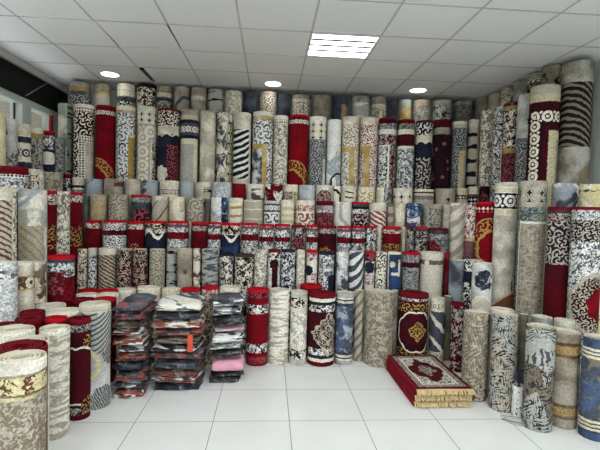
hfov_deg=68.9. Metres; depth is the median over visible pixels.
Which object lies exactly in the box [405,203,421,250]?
rolled rug
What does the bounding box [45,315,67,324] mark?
rolled rug
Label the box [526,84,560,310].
rolled rug
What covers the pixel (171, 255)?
rolled rug
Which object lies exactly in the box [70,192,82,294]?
rolled rug
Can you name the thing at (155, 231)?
rolled rug
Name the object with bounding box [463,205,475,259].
rolled rug
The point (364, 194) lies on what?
rolled rug
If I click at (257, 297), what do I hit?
rolled rug
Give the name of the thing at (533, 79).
rolled rug
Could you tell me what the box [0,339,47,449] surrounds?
rolled rug
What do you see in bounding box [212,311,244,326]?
rug
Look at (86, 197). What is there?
rolled rug
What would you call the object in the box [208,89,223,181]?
rolled rug
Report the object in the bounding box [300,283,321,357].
rolled rug
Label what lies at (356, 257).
rolled rug
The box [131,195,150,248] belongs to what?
rolled rug
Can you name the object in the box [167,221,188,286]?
rolled rug
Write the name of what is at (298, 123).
rolled rug
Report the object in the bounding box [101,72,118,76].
diffuser
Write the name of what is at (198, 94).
rolled rug
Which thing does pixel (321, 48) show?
diffuser
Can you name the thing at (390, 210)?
rolled rug
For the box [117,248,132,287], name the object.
rolled rug
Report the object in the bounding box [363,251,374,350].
rolled rug
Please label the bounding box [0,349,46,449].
rolled rug
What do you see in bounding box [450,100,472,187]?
rolled rug
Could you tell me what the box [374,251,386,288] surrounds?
rolled rug
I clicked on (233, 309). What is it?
rug
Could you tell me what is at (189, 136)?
rolled rug
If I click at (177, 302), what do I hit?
rug
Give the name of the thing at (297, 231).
rolled rug
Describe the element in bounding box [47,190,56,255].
rolled rug
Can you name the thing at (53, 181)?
rolled rug
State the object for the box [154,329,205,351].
rug
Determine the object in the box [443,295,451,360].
rolled rug
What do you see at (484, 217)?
rolled rug
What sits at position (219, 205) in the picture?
rolled rug
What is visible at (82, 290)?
rolled rug
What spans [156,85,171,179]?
rolled rug
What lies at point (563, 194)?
rolled rug
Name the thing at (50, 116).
strip
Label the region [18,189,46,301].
rolled rug
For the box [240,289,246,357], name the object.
rolled rug
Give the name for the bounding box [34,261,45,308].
rolled rug
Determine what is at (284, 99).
rolled rug
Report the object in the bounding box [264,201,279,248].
rolled rug
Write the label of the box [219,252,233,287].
rolled rug
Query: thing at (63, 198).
rolled rug
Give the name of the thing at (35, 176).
rolled rug
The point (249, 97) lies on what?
rolled rug
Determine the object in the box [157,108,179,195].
rolled rug
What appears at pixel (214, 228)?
rolled rug
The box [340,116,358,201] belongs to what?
rolled rug
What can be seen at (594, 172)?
wall
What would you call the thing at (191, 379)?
rug
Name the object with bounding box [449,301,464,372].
rolled rug
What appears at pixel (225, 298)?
rug
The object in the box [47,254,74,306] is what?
rolled rug
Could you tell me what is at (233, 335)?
rug
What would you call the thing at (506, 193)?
rolled rug
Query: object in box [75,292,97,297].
rolled rug
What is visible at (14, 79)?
trim
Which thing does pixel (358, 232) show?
rolled rug
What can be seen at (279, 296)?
rolled rug
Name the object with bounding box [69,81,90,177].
rolled rug
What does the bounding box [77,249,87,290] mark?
rolled rug
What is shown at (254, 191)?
rolled rug
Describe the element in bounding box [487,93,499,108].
rolled rug
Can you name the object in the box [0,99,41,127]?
wall
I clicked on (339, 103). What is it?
rolled rug
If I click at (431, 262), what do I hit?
rolled rug
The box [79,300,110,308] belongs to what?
rolled rug
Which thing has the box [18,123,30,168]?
rolled rug
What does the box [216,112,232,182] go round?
rolled rug
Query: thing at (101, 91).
rolled rug
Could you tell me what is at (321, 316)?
rolled rug
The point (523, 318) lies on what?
rolled rug
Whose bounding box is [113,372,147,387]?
rug
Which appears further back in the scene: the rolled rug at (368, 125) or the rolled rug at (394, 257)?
the rolled rug at (368, 125)
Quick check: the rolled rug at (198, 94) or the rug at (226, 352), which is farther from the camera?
the rolled rug at (198, 94)
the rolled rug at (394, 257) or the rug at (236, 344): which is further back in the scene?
the rolled rug at (394, 257)
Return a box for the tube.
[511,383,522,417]
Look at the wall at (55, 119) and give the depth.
5.56 m
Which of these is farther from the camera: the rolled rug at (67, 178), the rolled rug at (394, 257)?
the rolled rug at (67, 178)
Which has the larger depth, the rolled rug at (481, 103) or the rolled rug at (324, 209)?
the rolled rug at (481, 103)
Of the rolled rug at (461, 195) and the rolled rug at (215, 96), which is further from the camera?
the rolled rug at (215, 96)
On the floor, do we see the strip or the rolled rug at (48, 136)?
the rolled rug at (48, 136)
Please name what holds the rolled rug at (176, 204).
on the floor
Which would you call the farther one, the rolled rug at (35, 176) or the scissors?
the rolled rug at (35, 176)
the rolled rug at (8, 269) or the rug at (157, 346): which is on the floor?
the rolled rug at (8, 269)
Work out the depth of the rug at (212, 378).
3.53 m
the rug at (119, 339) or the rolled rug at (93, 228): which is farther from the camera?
the rolled rug at (93, 228)
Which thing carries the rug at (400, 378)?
on the rug at (414, 403)
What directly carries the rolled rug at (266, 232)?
on the floor
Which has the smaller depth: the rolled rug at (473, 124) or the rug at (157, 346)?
the rug at (157, 346)
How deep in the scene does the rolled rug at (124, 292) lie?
3.89 m
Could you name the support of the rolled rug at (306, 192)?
on the floor
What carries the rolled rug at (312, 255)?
on the floor
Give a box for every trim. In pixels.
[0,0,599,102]
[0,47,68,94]
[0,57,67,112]
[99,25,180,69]
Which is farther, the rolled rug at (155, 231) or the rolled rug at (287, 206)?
the rolled rug at (287, 206)
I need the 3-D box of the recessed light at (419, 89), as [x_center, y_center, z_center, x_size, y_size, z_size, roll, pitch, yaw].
[1.457,-1.663,5.397,0.230,0.013,0.230,1,2,-4]
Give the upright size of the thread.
0.004 m
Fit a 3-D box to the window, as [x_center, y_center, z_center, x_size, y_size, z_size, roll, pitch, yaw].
[-2.982,-0.474,2.844,0.130,1.700,5.320,1,2,-4]
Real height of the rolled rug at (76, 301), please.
0.650 m
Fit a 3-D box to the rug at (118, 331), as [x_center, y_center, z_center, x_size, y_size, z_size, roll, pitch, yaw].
[-1.288,0.769,3.429,0.256,0.055,0.541,1,2,-5]
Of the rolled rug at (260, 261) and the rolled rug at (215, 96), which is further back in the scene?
the rolled rug at (215, 96)
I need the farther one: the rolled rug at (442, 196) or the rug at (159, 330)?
the rolled rug at (442, 196)
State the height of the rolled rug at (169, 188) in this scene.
1.681 m
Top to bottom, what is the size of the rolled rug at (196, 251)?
0.994 m
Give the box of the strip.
[49,115,52,130]
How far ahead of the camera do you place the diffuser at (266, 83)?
5.26 m
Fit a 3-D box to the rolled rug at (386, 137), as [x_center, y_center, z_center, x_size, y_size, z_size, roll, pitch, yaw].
[1.040,-0.033,5.388,0.216,2.528,0.226,1,2,-4]
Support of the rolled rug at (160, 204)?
on the floor
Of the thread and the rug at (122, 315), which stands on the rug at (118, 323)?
the rug at (122, 315)
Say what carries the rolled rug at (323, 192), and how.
on the floor
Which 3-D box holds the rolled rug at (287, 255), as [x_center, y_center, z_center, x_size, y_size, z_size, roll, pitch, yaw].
[-0.127,0.742,4.338,0.141,1.001,0.143,1,2,-4]
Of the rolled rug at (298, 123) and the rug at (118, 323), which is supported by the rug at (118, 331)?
the rug at (118, 323)
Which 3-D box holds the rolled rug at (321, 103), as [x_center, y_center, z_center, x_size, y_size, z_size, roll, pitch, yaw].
[0.237,-0.215,5.606,0.242,2.834,0.242,1,2,-4]
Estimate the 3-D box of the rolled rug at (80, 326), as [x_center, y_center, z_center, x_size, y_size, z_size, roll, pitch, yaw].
[-1.457,0.936,2.879,0.144,0.658,0.136,1,2,-4]
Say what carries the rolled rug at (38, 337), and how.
on the floor
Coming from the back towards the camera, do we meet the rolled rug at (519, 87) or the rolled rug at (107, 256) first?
the rolled rug at (519, 87)
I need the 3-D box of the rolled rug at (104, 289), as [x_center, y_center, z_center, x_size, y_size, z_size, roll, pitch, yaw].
[-1.675,0.892,3.808,0.163,0.663,0.154,1,2,-4]
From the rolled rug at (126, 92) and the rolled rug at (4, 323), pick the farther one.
the rolled rug at (126, 92)
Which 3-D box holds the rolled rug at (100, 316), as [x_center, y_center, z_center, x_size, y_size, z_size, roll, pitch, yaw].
[-1.437,0.925,3.063,0.209,0.666,0.208,1,2,-4]
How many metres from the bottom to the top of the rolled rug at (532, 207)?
1.691 m
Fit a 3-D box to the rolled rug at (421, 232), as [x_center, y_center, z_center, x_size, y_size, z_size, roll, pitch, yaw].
[1.281,0.640,4.696,0.134,1.249,0.129,2,2,25]
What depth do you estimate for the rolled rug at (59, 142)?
4.97 m
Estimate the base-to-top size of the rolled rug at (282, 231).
1.242 m
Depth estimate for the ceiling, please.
3.93 m
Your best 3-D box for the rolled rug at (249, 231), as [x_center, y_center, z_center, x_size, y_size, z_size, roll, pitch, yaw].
[-0.536,0.601,4.572,0.178,1.245,0.183,1,2,-4]
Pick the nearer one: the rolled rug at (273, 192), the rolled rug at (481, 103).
the rolled rug at (273, 192)
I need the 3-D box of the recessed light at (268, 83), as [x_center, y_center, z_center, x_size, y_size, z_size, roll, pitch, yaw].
[-0.326,-1.704,5.275,0.230,0.013,0.230,1,2,-4]
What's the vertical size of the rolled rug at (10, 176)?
1.709 m
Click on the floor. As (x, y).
(356, 405)
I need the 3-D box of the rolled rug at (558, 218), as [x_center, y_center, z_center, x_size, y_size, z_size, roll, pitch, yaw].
[2.045,0.594,3.485,0.186,1.474,0.194,1,2,-4]
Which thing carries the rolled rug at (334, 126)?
on the floor
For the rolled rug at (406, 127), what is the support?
on the floor
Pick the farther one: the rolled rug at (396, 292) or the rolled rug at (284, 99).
the rolled rug at (284, 99)
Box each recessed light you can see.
[99,71,120,77]
[263,81,282,86]
[409,87,427,92]
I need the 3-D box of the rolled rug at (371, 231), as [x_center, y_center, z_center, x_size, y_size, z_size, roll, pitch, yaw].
[0.740,0.631,4.662,0.113,1.242,0.118,1,2,-4]
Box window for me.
[0,87,53,130]
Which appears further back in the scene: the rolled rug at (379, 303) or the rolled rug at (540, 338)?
the rolled rug at (379, 303)
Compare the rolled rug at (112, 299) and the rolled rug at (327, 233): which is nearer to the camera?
the rolled rug at (112, 299)
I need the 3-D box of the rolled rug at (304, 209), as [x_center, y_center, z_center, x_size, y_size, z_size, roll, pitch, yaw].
[0.039,0.477,4.858,0.217,1.498,0.220,1,2,-4]
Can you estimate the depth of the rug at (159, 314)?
3.32 m
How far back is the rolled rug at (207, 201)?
4.81 m
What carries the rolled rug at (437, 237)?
on the floor
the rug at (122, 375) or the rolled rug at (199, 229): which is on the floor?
the rolled rug at (199, 229)
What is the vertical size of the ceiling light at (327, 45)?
0.054 m
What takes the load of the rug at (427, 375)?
on the rug at (400, 378)
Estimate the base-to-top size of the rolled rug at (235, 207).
1.505 m
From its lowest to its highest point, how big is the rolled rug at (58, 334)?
0.657 m
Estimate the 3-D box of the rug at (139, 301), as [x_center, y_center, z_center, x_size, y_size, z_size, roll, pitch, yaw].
[-1.269,0.585,3.390,0.253,0.057,0.538,1,2,-6]
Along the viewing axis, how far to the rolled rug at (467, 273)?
3.94 m
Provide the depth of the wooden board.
3.91 m
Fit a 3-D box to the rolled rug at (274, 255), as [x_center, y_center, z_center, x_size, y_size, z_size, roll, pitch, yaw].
[-0.266,0.740,4.323,0.126,0.999,0.123,3,2,26]
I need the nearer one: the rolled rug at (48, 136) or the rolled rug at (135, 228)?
the rolled rug at (135, 228)
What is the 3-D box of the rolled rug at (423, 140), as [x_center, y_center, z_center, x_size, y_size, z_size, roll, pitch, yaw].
[1.494,-0.015,5.420,0.201,2.513,0.203,1,2,-4]
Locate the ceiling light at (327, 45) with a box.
[306,32,380,59]
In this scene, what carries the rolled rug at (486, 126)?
on the floor
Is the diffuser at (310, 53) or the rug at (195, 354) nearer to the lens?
the rug at (195, 354)
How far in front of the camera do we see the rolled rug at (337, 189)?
5.04 m
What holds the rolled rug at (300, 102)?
on the floor
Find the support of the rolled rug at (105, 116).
on the floor
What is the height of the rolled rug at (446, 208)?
1.491 m
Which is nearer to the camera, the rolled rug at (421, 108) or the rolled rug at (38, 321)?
the rolled rug at (38, 321)
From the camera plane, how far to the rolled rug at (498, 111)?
4.97 m
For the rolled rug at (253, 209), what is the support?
on the floor
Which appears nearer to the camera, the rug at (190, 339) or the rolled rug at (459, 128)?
the rug at (190, 339)
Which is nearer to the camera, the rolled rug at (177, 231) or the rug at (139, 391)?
the rug at (139, 391)
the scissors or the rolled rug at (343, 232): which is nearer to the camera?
the scissors
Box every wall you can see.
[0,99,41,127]
[53,111,57,136]
[68,70,475,188]
[589,60,599,183]
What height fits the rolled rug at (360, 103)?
2.845 m
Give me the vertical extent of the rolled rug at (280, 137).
2.504 m
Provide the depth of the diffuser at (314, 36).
3.84 m
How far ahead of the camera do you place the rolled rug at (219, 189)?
4.90 m
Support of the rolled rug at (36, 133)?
on the floor
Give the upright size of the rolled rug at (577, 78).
2.852 m
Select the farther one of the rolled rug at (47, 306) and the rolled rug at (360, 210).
the rolled rug at (360, 210)
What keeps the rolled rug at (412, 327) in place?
on the floor
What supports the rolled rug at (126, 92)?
on the floor
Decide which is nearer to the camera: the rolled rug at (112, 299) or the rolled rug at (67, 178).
the rolled rug at (112, 299)
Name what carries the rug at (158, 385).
on the floor
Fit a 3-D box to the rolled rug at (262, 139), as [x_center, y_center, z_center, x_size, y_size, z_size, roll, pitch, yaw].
[-0.474,-0.071,5.282,0.241,2.535,0.246,1,2,-4]
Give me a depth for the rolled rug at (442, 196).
5.07 m
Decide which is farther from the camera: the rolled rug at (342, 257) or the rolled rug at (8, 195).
the rolled rug at (342, 257)
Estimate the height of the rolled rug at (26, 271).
0.979 m
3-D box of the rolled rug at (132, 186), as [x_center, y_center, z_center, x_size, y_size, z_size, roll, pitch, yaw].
[-1.895,0.330,4.948,0.178,1.687,0.176,1,2,-4]
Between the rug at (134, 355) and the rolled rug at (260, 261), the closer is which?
the rug at (134, 355)
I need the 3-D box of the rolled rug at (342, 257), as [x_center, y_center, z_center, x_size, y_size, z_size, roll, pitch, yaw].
[0.411,0.762,4.373,0.120,0.987,0.126,1,2,-4]
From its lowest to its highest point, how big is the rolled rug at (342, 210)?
1.493 m
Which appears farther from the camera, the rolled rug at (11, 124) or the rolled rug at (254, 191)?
the rolled rug at (254, 191)
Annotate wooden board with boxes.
[491,292,513,308]
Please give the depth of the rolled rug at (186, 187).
4.89 m
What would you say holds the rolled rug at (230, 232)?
on the floor
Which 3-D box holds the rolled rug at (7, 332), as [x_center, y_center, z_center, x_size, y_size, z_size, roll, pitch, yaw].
[-1.691,0.940,2.569,0.234,0.663,0.238,1,2,-4]
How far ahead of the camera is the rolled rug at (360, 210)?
4.80 m
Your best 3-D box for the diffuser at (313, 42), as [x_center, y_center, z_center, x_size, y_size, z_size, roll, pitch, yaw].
[0.383,-1.653,3.965,0.568,0.016,0.082,1,2,-4]
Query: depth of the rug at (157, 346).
3.30 m
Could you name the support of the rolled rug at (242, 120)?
on the floor
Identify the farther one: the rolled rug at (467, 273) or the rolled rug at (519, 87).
the rolled rug at (519, 87)
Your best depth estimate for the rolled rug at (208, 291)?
3.87 m
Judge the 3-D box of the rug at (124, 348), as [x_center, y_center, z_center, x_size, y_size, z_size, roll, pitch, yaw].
[-1.281,0.893,3.441,0.236,0.051,0.542,1,2,-10]
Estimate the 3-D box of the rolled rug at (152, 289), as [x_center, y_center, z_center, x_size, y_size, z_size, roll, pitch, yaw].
[-1.351,0.890,3.904,0.196,0.677,0.197,1,2,-4]
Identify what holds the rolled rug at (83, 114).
on the floor
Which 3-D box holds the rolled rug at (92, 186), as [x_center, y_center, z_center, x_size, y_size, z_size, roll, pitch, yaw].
[-2.318,0.327,4.916,0.184,1.674,0.178,1,2,-4]
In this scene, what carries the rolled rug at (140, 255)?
on the floor
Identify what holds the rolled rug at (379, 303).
on the floor
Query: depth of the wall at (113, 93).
5.96 m
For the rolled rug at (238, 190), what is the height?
1.672 m
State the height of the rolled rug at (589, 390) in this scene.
0.640 m
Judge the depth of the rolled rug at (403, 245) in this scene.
4.73 m
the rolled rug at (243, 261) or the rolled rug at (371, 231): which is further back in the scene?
the rolled rug at (371, 231)
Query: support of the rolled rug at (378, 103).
on the floor
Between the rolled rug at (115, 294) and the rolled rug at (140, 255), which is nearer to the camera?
the rolled rug at (115, 294)
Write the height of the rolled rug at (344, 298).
0.653 m
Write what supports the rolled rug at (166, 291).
on the floor
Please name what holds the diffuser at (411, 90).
attached to the recessed light at (419, 89)
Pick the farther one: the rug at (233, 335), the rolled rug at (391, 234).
the rolled rug at (391, 234)
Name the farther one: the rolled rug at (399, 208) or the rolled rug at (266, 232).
the rolled rug at (399, 208)
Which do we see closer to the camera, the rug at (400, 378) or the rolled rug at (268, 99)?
the rug at (400, 378)
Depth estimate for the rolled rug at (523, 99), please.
4.48 m
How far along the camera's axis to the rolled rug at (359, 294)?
4.06 m
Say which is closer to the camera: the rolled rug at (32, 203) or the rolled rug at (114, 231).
the rolled rug at (32, 203)
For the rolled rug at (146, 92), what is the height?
2.880 m
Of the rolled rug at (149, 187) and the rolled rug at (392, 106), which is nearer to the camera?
the rolled rug at (149, 187)
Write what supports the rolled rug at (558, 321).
on the floor
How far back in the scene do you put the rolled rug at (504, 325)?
3.10 m
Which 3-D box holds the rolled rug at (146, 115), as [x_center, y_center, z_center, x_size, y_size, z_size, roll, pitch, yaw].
[-1.829,-0.105,5.186,0.225,2.541,0.228,1,2,-4]
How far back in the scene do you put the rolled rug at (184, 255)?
4.19 m
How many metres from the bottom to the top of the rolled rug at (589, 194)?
1.661 m
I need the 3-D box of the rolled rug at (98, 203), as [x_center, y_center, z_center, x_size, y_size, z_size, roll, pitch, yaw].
[-2.169,0.425,4.701,0.175,1.503,0.178,1,2,-4]
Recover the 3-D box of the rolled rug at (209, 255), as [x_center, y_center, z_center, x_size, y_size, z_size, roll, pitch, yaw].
[-0.887,0.729,4.282,0.162,0.992,0.162,1,2,-4]
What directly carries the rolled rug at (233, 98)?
on the floor
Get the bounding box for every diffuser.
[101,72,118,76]
[265,82,280,85]
[308,51,366,56]
[309,46,369,51]
[311,40,372,46]
[312,34,376,40]
[410,89,425,92]
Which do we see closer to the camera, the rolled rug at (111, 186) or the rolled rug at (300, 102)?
the rolled rug at (111, 186)
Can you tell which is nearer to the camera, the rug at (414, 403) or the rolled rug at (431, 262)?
the rug at (414, 403)
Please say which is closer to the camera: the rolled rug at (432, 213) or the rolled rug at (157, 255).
the rolled rug at (157, 255)
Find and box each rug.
[0,115,5,165]
[0,166,28,260]
[0,187,16,260]
[0,261,17,321]
[0,321,15,325]
[0,324,34,343]
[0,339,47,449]
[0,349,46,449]
[4,335,49,449]
[6,118,17,165]
[14,315,45,334]
[17,261,34,316]
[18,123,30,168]
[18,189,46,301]
[19,309,45,316]
[28,169,43,189]
[31,127,42,169]
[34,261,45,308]
[36,302,65,310]
[39,323,69,440]
[43,130,54,171]
[44,172,62,190]
[45,307,80,316]
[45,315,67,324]
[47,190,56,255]
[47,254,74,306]
[55,137,64,173]
[57,191,69,253]
[58,103,71,174]
[63,174,71,191]
[67,315,90,420]
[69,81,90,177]
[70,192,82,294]
[72,177,84,248]
[72,296,93,307]
[73,104,93,179]
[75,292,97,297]
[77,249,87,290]
[77,288,97,293]
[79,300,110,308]
[79,307,110,410]
[84,195,88,248]
[85,179,102,219]
[85,220,101,288]
[88,248,97,287]
[90,194,107,246]
[93,83,110,178]
[94,296,116,381]
[95,105,115,194]
[98,247,116,289]
[98,288,117,293]
[98,292,118,372]
[103,220,126,287]
[104,179,123,219]
[108,194,128,248]
[111,309,156,327]
[111,316,154,334]
[112,293,156,310]
[112,301,157,319]
[113,325,153,344]
[113,343,153,370]
[113,369,151,397]
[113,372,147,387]
[114,357,154,380]
[115,338,153,360]
[116,105,135,193]
[117,83,135,106]
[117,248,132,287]
[117,287,135,352]
[119,330,153,351]
[125,179,141,220]
[128,221,144,286]
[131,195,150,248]
[133,248,147,293]
[136,83,155,154]
[136,106,156,194]
[137,285,159,364]
[142,180,158,220]
[145,221,166,286]
[149,248,164,299]
[149,357,204,376]
[150,362,206,382]
[151,313,206,327]
[151,334,205,351]
[151,340,208,358]
[152,196,168,250]
[153,320,207,335]
[153,349,206,368]
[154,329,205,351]
[154,369,205,389]
[155,305,203,318]
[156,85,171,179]
[156,294,204,310]
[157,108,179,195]
[159,180,179,220]
[162,286,179,297]
[166,250,176,286]
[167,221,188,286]
[169,197,184,220]
[174,86,189,180]
[177,248,192,293]
[180,109,198,197]
[180,181,194,220]
[181,287,200,294]
[187,198,203,247]
[189,222,190,247]
[191,87,206,181]
[191,222,206,288]
[193,248,200,286]
[195,182,211,221]
[199,110,215,196]
[201,248,217,295]
[202,285,218,364]
[205,199,209,247]
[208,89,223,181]
[208,222,220,293]
[209,370,240,382]
[210,341,241,349]
[211,197,227,252]
[211,292,245,306]
[211,354,244,370]
[212,182,231,222]
[212,304,241,315]
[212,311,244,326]
[212,329,244,342]
[212,343,242,357]
[213,324,244,331]
[215,368,244,376]
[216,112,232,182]
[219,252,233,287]
[219,285,240,293]
[222,223,240,284]
[225,90,241,197]
[228,198,242,252]
[232,183,245,217]
[233,112,250,199]
[235,253,253,326]
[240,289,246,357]
[241,223,258,286]
[243,91,256,183]
[243,200,262,248]
[246,184,263,206]
[246,286,268,365]
[251,111,272,223]
[254,249,266,286]
[259,224,273,286]
[260,91,276,183]
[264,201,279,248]
[265,184,282,223]
[267,249,280,350]
[268,287,289,364]
[273,115,287,199]
[275,224,289,286]
[278,93,290,184]
[281,200,293,248]
[281,249,294,351]
[284,185,297,224]
[288,114,308,199]
[289,289,307,364]
[291,225,305,289]
[292,94,309,184]
[295,200,314,282]
[296,250,304,289]
[299,185,314,200]
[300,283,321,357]
[305,225,317,282]
[306,249,317,282]
[307,290,335,366]
[308,116,326,224]
[312,94,330,184]
[315,185,332,223]
[315,201,333,279]
[317,225,336,291]
[318,251,334,290]
[326,119,341,200]
[332,96,347,185]
[333,186,340,224]
[334,202,350,287]
[334,251,348,350]
[334,290,353,364]
[337,226,350,290]
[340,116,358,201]
[341,186,355,250]
[348,250,363,351]
[351,202,368,289]
[351,226,364,274]
[352,95,369,190]
[353,289,363,361]
[357,187,374,219]
[358,117,377,202]
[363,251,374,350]
[363,288,393,367]
[365,226,376,285]
[369,203,386,251]
[371,96,385,187]
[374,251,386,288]
[376,187,391,225]
[377,117,396,202]
[377,226,381,250]
[382,226,400,288]
[384,360,471,401]
[386,355,474,395]
[386,365,471,407]
[387,100,397,169]
[387,204,393,225]
[387,251,400,351]
[392,188,412,226]
[392,289,398,354]
[394,204,404,251]
[396,119,414,198]
[397,290,428,354]
[398,99,410,119]
[400,227,405,290]
[401,251,419,289]
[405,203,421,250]
[406,226,413,250]
[412,99,430,202]
[413,120,432,193]
[413,189,433,225]
[414,226,427,289]
[419,251,443,352]
[422,204,441,250]
[428,228,448,296]
[428,296,444,362]
[430,99,451,188]
[432,119,451,201]
[434,189,455,227]
[442,205,449,240]
[443,253,449,296]
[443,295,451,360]
[448,203,467,285]
[448,259,463,301]
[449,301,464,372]
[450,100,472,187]
[450,121,467,202]
[456,188,467,202]
[461,309,489,401]
[462,259,482,309]
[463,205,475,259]
[466,119,479,202]
[468,187,478,204]
[471,261,492,311]
[474,202,493,262]
[475,97,487,186]
[478,109,492,201]
[479,186,488,201]
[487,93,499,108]
[487,306,514,396]
[488,311,518,412]
[490,106,503,201]
[491,182,517,303]
[500,86,512,105]
[501,101,517,181]
[512,80,526,101]
[513,93,529,309]
[514,181,547,378]
[516,313,528,383]
[522,322,556,432]
[526,72,541,92]
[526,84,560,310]
[530,314,552,325]
[541,64,562,84]
[542,207,571,321]
[551,183,580,206]
[552,327,580,429]
[553,317,574,329]
[556,59,594,184]
[566,207,599,405]
[578,333,599,441]
[579,184,599,333]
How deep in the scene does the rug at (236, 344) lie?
3.53 m
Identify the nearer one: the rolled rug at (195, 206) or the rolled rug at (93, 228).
the rolled rug at (93, 228)
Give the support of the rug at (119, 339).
on the rug
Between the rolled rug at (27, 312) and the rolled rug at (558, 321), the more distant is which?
the rolled rug at (558, 321)
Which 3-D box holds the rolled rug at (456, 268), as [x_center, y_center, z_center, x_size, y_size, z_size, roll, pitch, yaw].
[1.524,0.814,4.259,0.166,0.949,0.166,1,2,-4]
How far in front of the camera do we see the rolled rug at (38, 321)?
2.82 m
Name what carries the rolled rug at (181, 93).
on the floor
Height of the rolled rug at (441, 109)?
2.838 m
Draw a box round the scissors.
[514,370,523,386]
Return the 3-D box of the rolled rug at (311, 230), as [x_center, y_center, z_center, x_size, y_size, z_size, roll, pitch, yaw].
[0.113,0.618,4.618,0.125,1.239,0.128,1,2,-4]
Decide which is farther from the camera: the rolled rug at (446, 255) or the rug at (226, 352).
the rolled rug at (446, 255)
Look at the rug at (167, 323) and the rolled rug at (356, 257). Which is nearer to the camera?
the rug at (167, 323)
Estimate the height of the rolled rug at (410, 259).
1.000 m
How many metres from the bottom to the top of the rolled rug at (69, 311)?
0.653 m
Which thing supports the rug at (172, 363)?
on the rug at (177, 372)
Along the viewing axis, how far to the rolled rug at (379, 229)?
4.71 m
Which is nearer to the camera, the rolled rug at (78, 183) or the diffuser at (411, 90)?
the rolled rug at (78, 183)
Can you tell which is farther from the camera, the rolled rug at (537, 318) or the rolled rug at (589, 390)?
the rolled rug at (537, 318)
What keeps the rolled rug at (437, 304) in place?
on the floor
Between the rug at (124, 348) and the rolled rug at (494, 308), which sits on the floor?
the rolled rug at (494, 308)
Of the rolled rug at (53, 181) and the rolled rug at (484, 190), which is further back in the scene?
the rolled rug at (484, 190)
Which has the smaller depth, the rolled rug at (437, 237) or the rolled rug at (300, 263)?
the rolled rug at (300, 263)
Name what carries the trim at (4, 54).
attached to the wall at (55, 119)
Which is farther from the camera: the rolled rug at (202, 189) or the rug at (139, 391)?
the rolled rug at (202, 189)
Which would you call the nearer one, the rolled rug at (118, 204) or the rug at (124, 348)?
the rug at (124, 348)
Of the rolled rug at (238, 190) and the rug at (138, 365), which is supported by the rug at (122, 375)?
the rug at (138, 365)
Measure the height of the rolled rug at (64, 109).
2.565 m
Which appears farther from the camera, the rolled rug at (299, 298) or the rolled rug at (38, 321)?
the rolled rug at (299, 298)
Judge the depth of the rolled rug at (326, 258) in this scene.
4.28 m
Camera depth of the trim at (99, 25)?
4.74 m
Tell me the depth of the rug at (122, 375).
3.21 m
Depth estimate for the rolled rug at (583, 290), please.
3.21 m
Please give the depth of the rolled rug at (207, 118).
5.13 m
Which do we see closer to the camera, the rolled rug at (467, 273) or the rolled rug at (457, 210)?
the rolled rug at (467, 273)
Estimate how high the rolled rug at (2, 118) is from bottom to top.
2.182 m
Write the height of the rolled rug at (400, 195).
1.674 m
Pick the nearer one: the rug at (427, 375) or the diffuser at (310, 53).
the rug at (427, 375)
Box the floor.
[49,350,599,449]
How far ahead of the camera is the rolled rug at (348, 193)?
5.01 m
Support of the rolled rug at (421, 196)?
on the floor
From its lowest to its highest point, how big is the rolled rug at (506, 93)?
2.895 m
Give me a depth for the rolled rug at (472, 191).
5.15 m
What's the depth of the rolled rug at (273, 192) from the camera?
4.94 m
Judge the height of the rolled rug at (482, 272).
0.990 m
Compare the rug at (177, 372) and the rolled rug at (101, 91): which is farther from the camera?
the rolled rug at (101, 91)
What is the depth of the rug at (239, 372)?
3.54 m
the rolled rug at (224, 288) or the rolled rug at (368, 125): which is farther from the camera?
the rolled rug at (368, 125)
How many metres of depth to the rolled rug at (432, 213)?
4.84 m
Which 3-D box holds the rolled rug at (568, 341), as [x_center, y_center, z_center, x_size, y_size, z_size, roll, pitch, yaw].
[1.782,1.030,2.964,0.182,0.630,0.189,1,2,-4]
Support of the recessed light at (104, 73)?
in the ceiling
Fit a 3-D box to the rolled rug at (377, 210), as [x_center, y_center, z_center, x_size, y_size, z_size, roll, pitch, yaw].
[0.856,0.499,4.915,0.182,1.492,0.191,1,2,-4]
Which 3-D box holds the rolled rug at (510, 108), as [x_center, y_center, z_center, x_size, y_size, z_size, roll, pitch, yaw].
[2.304,-0.023,4.838,0.190,2.616,0.196,1,2,-4]
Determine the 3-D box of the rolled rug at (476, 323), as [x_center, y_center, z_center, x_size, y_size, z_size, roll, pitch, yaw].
[1.340,0.991,3.348,0.186,0.655,0.189,1,2,-4]
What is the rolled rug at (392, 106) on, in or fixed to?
on the floor
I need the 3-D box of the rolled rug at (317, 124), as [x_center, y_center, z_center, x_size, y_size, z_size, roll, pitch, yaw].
[0.186,-0.042,5.328,0.208,2.507,0.215,1,2,-4]
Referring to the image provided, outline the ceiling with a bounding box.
[0,0,599,105]
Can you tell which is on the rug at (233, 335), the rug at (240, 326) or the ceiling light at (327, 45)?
the rug at (240, 326)
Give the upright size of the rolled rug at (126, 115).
2.538 m
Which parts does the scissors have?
handle, handle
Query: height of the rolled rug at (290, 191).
1.677 m
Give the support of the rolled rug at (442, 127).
on the floor
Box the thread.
[501,415,522,425]
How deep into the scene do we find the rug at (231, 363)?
3.52 m
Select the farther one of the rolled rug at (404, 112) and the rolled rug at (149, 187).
the rolled rug at (404, 112)
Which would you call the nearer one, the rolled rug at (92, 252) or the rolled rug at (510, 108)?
the rolled rug at (92, 252)
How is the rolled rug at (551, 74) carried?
on the floor
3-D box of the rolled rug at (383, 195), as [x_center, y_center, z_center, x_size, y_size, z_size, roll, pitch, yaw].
[0.962,0.402,5.150,0.185,1.674,0.188,1,2,-4]
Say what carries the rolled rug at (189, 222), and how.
on the floor

